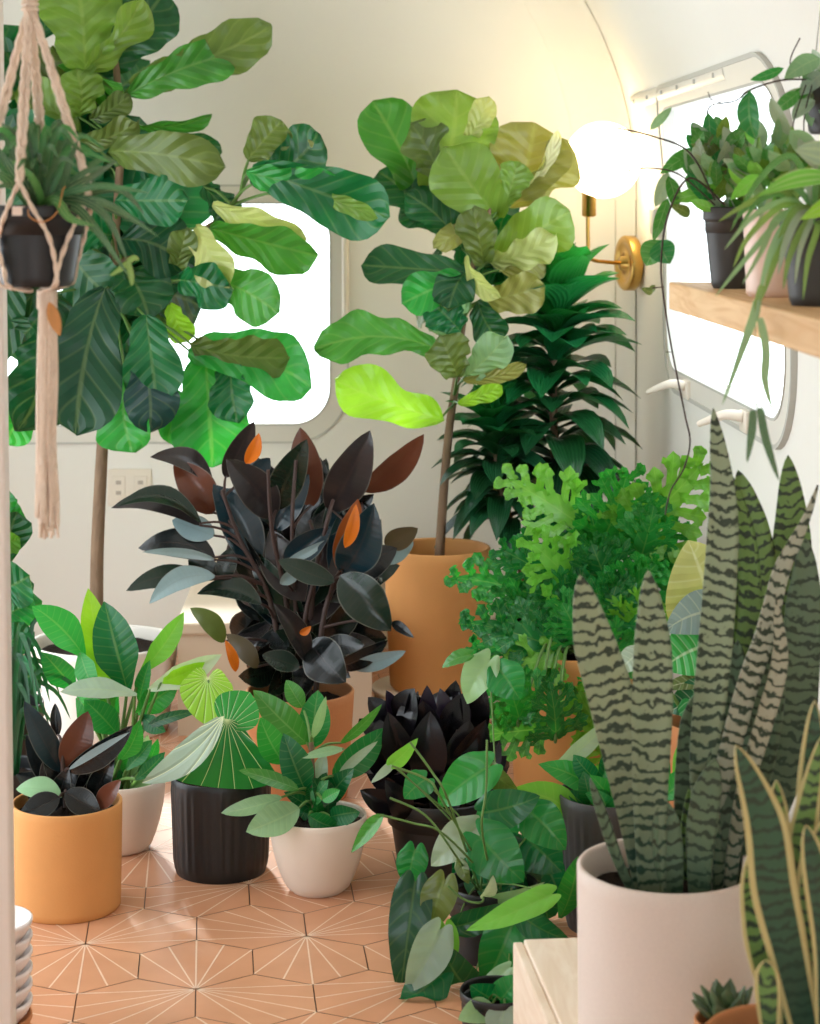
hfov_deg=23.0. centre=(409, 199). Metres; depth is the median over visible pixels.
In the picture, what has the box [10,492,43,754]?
leafy shrub
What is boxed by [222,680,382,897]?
potted plant
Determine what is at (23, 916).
bowl
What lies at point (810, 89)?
pot
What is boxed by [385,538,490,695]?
pot
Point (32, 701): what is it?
pot
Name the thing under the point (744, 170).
potted plant
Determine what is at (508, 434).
dracaena
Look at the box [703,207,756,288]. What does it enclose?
pot
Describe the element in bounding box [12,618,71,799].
trailing plant
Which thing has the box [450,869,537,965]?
pot
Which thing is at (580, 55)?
trim
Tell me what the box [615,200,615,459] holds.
trim
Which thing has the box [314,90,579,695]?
fiddle leaf fig
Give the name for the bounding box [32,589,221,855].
potted plant
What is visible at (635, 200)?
trim
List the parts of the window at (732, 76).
hinge rail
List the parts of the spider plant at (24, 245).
pot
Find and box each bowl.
[15,905,32,943]
[15,927,32,959]
[16,943,32,975]
[16,959,32,992]
[16,975,32,1008]
[16,991,32,1023]
[18,1007,32,1023]
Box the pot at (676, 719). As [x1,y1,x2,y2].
[670,714,680,807]
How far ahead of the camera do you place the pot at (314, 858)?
4.03 m
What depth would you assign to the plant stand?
5.46 m
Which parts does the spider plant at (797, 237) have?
pot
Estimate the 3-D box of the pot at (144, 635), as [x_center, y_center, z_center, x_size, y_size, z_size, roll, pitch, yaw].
[-0.811,1.283,5.350,0.392,0.234,0.392,0,0,0]
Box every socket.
[112,476,124,498]
[134,476,146,491]
[582,192,595,216]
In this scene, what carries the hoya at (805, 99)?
hanging from the wall at (650, 44)
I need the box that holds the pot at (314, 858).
[271,801,366,897]
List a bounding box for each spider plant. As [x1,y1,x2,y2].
[0,119,157,286]
[715,141,819,479]
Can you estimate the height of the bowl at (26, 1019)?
0.042 m
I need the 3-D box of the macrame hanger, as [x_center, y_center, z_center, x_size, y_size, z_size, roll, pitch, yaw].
[-0.500,-0.123,2.698,0.135,1.155,0.137,0,0,-45]
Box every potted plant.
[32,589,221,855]
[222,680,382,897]
[517,727,676,932]
[723,90,818,297]
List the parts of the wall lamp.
arm, glass globe, wall plate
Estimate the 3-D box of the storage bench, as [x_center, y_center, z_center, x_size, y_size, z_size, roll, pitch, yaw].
[-0.370,1.252,5.779,0.515,0.295,1.017,0,0,-2]
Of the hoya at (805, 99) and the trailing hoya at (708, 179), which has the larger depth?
the trailing hoya at (708, 179)
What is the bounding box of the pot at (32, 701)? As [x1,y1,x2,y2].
[21,694,43,754]
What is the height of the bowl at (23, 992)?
0.042 m
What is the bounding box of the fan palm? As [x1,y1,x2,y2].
[142,667,273,884]
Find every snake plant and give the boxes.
[573,408,819,1023]
[706,700,819,1023]
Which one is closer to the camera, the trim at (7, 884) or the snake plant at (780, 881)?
the snake plant at (780, 881)
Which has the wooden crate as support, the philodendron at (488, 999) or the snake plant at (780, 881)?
the snake plant at (780, 881)
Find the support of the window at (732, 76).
in the wall at (650, 44)
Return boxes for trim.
[0,0,15,1023]
[523,0,635,570]
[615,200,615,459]
[635,200,635,499]
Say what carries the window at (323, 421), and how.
in the wall at (326, 61)
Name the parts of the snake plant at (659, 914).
pot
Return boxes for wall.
[3,0,577,649]
[584,0,819,822]
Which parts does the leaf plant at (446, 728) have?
pot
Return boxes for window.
[28,185,348,443]
[630,52,797,449]
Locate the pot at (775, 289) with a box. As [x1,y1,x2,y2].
[743,209,788,297]
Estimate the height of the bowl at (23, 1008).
0.042 m
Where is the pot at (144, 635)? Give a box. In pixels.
[30,625,177,744]
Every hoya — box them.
[612,107,766,514]
[706,13,819,134]
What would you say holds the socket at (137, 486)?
attached to the wall outlet at (122, 483)
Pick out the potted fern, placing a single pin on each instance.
(552, 713)
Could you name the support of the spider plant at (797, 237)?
on the wall shelf
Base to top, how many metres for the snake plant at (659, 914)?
0.880 m
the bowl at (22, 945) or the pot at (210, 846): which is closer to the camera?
the bowl at (22, 945)
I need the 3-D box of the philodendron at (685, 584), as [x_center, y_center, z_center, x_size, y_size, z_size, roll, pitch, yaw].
[0.587,1.060,4.248,0.321,0.680,0.204,0,0,0]
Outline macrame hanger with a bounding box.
[0,0,92,538]
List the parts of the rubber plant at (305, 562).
pot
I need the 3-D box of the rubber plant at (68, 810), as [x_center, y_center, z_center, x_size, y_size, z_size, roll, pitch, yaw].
[-0.678,1.194,3.998,0.218,0.411,0.223,0,0,-34]
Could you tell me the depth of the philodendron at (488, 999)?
3.33 m
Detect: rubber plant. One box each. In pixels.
[13,701,132,924]
[112,421,423,801]
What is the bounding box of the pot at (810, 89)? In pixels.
[801,80,819,134]
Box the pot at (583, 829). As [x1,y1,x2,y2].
[560,784,621,932]
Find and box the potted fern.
[444,446,709,786]
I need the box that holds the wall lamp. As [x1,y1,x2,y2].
[569,122,643,290]
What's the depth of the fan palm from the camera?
4.12 m
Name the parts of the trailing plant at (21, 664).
pot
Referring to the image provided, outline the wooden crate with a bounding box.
[513,938,577,1023]
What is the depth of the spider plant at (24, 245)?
2.65 m
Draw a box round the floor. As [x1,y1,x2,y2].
[23,648,669,1023]
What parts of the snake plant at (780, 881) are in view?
pot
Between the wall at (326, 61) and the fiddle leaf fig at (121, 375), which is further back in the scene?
the wall at (326, 61)
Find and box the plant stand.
[372,675,498,721]
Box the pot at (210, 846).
[171,780,270,884]
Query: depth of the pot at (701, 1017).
2.58 m
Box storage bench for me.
[178,555,371,735]
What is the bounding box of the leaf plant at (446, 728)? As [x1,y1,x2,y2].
[358,680,509,878]
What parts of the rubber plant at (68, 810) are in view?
stem, pot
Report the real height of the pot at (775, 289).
0.126 m
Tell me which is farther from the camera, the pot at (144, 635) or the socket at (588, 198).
the socket at (588, 198)
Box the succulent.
[691,978,752,1023]
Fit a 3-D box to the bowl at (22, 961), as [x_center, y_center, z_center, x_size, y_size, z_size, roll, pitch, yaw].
[-0.692,1.248,3.300,0.147,0.042,0.147,0,0,0]
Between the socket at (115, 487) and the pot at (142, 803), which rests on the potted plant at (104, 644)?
the pot at (142, 803)
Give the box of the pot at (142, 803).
[118,780,164,855]
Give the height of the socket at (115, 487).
0.072 m
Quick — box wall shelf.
[669,282,819,357]
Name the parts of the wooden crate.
panel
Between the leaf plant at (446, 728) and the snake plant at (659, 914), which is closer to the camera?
the snake plant at (659, 914)
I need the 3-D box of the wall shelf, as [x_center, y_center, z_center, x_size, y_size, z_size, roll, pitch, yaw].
[0.653,0.163,2.334,0.347,0.046,2.220,0,0,-2]
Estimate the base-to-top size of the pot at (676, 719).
0.303 m
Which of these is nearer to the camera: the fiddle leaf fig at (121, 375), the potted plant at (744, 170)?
the potted plant at (744, 170)
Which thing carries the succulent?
on the wooden crate
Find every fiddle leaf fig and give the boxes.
[4,0,389,744]
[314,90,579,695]
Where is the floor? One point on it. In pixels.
(175, 949)
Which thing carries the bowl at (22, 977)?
on the bowl at (23, 992)
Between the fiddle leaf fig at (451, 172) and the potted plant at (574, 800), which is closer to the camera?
the potted plant at (574, 800)
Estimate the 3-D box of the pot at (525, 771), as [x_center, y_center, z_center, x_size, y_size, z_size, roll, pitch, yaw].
[0.388,1.231,4.800,0.314,0.339,0.314,0,0,0]
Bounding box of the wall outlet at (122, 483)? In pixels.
[108,469,151,505]
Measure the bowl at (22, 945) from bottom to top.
0.042 m
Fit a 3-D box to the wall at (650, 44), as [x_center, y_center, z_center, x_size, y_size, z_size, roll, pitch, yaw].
[0.715,0.350,2.386,0.317,2.100,7.920,0,0,-2]
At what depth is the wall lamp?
5.87 m
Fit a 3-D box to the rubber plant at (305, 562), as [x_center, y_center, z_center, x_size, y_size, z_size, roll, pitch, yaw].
[-0.339,0.963,4.813,0.746,0.874,0.480,0,0,0]
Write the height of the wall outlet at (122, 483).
0.116 m
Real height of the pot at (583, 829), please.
0.256 m
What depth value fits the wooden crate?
3.08 m
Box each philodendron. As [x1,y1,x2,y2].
[351,648,567,1000]
[458,975,512,1023]
[621,540,705,807]
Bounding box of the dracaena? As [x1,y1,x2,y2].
[432,243,641,627]
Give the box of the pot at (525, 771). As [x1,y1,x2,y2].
[513,638,631,786]

